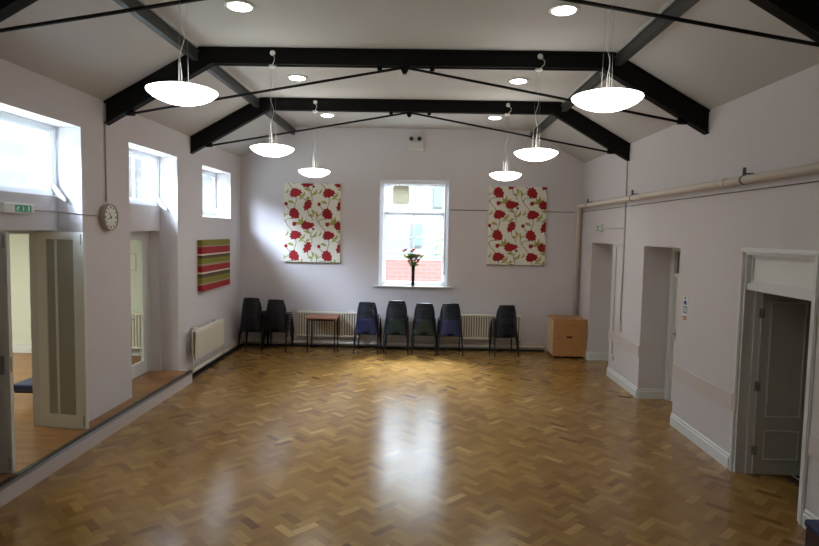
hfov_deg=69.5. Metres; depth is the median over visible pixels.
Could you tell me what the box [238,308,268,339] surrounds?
chair
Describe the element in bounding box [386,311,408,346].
chair
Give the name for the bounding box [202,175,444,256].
neighbouring house
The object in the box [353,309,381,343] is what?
chair
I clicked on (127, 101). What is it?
roof truss
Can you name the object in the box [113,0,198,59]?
beam
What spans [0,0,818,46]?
roof truss
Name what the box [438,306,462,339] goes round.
chair
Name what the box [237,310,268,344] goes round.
chair
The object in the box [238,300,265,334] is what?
chair
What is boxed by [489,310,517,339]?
chair
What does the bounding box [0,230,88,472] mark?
door
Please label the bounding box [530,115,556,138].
beam
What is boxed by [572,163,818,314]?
pipe
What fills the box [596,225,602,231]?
exit sign
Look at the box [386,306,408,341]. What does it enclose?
chair
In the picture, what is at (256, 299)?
chair
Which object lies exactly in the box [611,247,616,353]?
cable conduit
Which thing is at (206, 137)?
roof truss
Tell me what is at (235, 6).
diffuser
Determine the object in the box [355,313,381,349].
chair
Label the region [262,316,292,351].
chair
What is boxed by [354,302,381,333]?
chair
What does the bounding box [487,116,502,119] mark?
recessed light
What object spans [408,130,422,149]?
emergency light
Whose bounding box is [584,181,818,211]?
cable
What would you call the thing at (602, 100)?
pendant lamp
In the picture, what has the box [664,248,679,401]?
door
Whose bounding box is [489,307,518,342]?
chair
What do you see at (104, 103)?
cable conduit
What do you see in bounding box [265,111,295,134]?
beam
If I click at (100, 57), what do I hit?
ceiling
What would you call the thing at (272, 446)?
floor
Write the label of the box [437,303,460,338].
chair
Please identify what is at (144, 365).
door
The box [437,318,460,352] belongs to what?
chair
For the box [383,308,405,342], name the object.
chair
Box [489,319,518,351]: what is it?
chair
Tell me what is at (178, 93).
pendant lamp
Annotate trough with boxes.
[192,344,244,378]
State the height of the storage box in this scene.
0.799 m
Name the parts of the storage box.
lid, lid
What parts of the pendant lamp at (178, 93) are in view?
lamp shade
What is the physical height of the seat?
0.440 m
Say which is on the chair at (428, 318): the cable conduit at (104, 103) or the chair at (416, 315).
the chair at (416, 315)
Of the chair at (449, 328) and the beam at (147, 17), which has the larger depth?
the chair at (449, 328)
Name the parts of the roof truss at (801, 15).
tie rod, tie rod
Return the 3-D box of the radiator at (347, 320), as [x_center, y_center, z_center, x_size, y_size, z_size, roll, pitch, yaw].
[-1.705,1.126,12.655,1.442,0.675,0.140,1,4,1]
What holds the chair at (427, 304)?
on the chair at (417, 306)
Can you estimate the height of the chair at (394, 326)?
0.739 m
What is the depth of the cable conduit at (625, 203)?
9.87 m
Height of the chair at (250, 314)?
0.739 m
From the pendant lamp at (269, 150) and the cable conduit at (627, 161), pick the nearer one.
the pendant lamp at (269, 150)
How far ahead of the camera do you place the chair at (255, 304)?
12.14 m
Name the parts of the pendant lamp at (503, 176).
lamp shade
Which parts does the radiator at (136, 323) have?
rail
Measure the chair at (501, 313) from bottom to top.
0.739 m
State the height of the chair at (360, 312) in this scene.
0.739 m
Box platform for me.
[0,370,192,507]
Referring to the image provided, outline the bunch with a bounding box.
[401,248,424,265]
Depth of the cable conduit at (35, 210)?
6.72 m
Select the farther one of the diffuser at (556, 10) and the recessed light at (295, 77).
the recessed light at (295, 77)
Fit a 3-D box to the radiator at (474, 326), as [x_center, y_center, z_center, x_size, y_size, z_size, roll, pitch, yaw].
[1.589,1.190,12.592,1.622,0.680,0.140,1,4,1]
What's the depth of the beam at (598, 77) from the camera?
8.09 m
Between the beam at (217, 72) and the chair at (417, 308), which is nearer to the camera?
the beam at (217, 72)
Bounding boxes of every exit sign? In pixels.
[0,202,34,213]
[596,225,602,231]
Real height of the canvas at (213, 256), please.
0.895 m
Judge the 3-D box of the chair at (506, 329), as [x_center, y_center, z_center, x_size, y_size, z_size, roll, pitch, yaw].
[1.948,1.328,12.150,0.527,0.739,0.484,0,4,-9]
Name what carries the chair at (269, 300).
on the chair at (268, 302)
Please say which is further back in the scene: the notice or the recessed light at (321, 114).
the recessed light at (321, 114)
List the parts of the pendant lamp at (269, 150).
lamp shade, junction knob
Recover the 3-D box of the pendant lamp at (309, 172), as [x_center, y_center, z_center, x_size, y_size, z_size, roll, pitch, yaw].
[-1.579,-2.224,9.816,0.524,1.251,0.524,1,4,1]
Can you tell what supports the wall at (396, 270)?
on the ground
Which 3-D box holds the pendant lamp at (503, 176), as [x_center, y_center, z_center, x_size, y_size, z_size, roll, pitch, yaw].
[1.603,-2.159,9.756,0.524,1.251,0.524,1,4,1]
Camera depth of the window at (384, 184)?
12.67 m
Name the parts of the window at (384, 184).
sill, sash, sash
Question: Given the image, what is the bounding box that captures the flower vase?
[411,266,414,285]
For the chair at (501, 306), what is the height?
0.739 m
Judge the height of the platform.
0.194 m
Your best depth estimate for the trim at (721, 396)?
7.06 m
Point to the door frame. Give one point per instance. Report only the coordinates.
(778, 316)
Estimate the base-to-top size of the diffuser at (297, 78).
0.032 m
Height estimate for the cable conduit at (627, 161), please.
0.580 m
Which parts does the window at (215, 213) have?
frame, sill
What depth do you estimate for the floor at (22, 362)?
7.99 m
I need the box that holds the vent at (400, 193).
[393,184,408,204]
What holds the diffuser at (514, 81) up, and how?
attached to the recessed light at (513, 80)
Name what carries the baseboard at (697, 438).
attached to the wall at (774, 126)
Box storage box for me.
[547,315,586,357]
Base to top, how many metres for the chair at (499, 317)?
0.739 m
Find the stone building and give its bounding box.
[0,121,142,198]
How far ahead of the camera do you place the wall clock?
7.19 m
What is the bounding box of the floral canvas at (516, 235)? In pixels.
[487,186,546,265]
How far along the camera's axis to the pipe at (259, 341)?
12.68 m
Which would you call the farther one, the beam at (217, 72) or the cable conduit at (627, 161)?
the cable conduit at (627, 161)
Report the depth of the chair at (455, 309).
12.04 m
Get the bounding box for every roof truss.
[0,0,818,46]
[103,46,709,134]
[190,97,630,160]
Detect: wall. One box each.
[0,58,240,421]
[9,233,141,343]
[241,127,583,343]
[385,255,441,281]
[578,64,818,517]
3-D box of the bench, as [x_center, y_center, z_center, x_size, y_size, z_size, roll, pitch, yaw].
[-4.846,1.505,8.313,0.420,0.276,1.620,1,4,1]
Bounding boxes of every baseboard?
[12,344,140,354]
[184,338,240,373]
[241,337,547,350]
[583,351,818,528]
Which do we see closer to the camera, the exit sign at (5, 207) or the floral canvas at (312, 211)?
the exit sign at (5, 207)
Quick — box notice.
[682,296,687,320]
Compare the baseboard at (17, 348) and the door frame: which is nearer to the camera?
the door frame
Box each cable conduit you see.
[35,210,99,215]
[104,103,106,201]
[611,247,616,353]
[620,203,625,319]
[625,161,627,195]
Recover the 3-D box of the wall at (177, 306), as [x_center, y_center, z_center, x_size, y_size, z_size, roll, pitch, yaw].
[-4.048,-0.119,5.295,0.544,4.350,14.815,1,4,1]
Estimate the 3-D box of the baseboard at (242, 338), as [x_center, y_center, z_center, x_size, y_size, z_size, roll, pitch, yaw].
[-0.033,1.540,12.744,7.270,0.160,0.022,1,4,1]
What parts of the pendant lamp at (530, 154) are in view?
lamp shade, junction knob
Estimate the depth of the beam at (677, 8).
5.88 m
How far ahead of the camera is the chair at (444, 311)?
12.02 m
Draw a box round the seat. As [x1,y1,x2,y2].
[805,519,818,545]
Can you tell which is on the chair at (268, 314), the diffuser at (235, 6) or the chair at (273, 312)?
the chair at (273, 312)
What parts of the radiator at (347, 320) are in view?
rail, panel, rail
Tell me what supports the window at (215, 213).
in the wall at (177, 306)
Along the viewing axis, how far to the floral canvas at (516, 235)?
12.48 m
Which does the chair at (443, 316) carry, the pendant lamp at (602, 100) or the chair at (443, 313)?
the chair at (443, 313)
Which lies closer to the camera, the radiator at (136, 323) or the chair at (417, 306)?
the radiator at (136, 323)
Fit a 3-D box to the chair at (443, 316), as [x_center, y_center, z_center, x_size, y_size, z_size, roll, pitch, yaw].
[0.829,1.209,12.222,0.527,0.739,0.484,1,4,-2]
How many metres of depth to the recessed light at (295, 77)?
8.36 m
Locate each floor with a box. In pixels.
[0,344,805,545]
[13,353,140,434]
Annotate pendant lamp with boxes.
[145,3,217,105]
[250,50,293,156]
[299,100,329,176]
[490,103,520,180]
[514,54,557,160]
[571,0,643,112]
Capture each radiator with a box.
[131,312,140,348]
[192,318,223,370]
[296,309,362,341]
[446,314,521,345]
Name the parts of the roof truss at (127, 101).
tie rod, tie rod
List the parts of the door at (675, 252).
transom pane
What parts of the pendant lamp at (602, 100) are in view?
lamp shade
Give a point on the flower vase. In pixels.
(412, 267)
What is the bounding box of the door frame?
[729,247,818,525]
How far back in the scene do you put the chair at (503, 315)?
11.98 m
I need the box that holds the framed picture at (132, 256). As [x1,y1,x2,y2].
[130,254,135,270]
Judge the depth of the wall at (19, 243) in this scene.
10.59 m
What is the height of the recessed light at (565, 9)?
0.036 m
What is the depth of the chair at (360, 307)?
12.06 m
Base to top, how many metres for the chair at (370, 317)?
0.739 m
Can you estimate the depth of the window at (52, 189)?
6.46 m
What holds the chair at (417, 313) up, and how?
on the chair at (416, 315)
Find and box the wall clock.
[99,204,118,230]
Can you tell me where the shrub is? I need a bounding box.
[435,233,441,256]
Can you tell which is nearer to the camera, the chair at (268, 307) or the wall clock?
the wall clock
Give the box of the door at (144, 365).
[130,231,150,378]
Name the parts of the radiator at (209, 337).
panel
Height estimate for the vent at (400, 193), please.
0.445 m
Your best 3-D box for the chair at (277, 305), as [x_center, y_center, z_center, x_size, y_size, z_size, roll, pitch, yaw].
[-2.746,0.990,12.367,0.527,0.739,0.484,2,4,9]
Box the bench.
[13,377,32,392]
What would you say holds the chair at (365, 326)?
on the floor at (272, 446)
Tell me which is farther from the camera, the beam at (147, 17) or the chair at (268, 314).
the chair at (268, 314)
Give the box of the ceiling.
[0,0,818,162]
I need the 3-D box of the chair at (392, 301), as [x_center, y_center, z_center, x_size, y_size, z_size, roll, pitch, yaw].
[-0.259,0.916,12.329,0.527,0.739,0.484,1,4,2]
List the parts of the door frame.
panel moulding, transom frame, transom panel, panel moulding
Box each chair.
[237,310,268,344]
[237,313,268,348]
[237,315,268,350]
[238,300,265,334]
[238,303,269,337]
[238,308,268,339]
[242,305,269,340]
[243,298,265,326]
[262,309,293,341]
[262,311,292,346]
[262,313,292,346]
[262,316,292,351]
[263,299,293,334]
[263,304,293,335]
[263,306,293,338]
[268,302,293,335]
[353,306,381,341]
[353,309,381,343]
[353,311,381,345]
[353,316,380,348]
[353,318,380,354]
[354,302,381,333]
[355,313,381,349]
[358,304,381,334]
[382,316,407,351]
[383,303,407,337]
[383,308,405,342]
[383,319,408,354]
[384,313,408,348]
[385,300,408,335]
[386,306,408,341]
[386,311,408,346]
[411,303,436,337]
[411,305,436,339]
[411,308,436,341]
[411,310,436,344]
[411,312,436,345]
[411,317,434,347]
[411,319,435,354]
[413,315,436,350]
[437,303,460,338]
[437,308,462,342]
[437,310,460,345]
[437,315,462,350]
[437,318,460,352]
[437,320,462,355]
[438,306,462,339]
[439,313,462,345]
[488,305,514,336]
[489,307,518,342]
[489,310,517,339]
[489,312,518,343]
[489,314,518,349]
[489,317,518,349]
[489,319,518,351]
[489,321,518,356]
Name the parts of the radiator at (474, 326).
rail, panel, rail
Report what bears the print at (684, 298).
attached to the notice
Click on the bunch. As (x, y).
(409, 256)
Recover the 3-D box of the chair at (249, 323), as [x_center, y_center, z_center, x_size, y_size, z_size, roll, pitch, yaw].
[-3.258,1.219,12.287,0.527,0.739,0.484,2,4,7]
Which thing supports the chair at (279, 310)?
on the chair at (273, 312)
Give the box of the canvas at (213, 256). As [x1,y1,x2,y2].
[197,239,229,291]
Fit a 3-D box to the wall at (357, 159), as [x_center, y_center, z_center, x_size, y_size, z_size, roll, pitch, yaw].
[0.172,-0.832,12.737,8.670,4.900,0.300,1,4,1]
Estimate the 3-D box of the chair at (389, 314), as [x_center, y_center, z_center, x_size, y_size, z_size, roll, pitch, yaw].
[-0.266,1.177,12.252,0.527,0.739,0.484,1,4,2]
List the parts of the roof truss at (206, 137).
tie rod, tie rod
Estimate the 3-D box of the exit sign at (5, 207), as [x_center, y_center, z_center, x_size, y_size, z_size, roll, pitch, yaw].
[-4.004,-0.661,6.031,0.052,0.100,0.460,1,4,1]
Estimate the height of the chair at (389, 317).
0.739 m
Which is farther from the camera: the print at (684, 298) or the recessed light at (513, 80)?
the recessed light at (513, 80)
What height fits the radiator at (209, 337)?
0.690 m
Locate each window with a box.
[0,111,65,200]
[129,148,166,209]
[202,169,229,218]
[373,180,451,287]
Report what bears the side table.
on the floor at (272, 446)
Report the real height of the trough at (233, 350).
0.020 m
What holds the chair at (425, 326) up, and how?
on the floor at (272, 446)
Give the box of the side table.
[305,314,339,352]
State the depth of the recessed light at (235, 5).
5.70 m
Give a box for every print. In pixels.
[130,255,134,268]
[683,297,686,319]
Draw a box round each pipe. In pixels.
[244,339,543,348]
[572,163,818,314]
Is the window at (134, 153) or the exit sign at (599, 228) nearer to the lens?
the window at (134, 153)
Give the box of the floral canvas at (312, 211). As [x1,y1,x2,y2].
[284,183,340,262]
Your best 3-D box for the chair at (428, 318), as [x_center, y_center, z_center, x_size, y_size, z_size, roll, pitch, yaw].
[0.306,1.246,12.226,0.527,0.739,0.484,1,4,3]
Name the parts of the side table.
leg, leg, apron frame, leg, leg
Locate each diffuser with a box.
[228,2,250,11]
[289,76,304,80]
[511,79,525,83]
[552,6,575,15]
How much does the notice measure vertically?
0.310 m
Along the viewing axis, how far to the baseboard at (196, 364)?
10.95 m
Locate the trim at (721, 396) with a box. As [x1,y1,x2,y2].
[608,330,818,460]
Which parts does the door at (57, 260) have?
handle, frame, glass pane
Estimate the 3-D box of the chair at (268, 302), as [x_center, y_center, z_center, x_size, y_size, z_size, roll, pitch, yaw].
[-2.741,0.943,12.382,0.527,0.739,0.484,2,4,8]
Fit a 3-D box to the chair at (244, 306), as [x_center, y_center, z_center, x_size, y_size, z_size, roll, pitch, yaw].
[-3.251,1.014,12.349,0.527,0.739,0.484,2,4,6]
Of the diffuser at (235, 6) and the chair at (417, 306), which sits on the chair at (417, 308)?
the chair at (417, 306)
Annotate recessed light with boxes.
[224,0,254,11]
[287,74,307,80]
[319,113,334,116]
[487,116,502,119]
[508,78,528,83]
[548,3,579,15]
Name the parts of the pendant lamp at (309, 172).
lamp shade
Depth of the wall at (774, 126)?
7.13 m

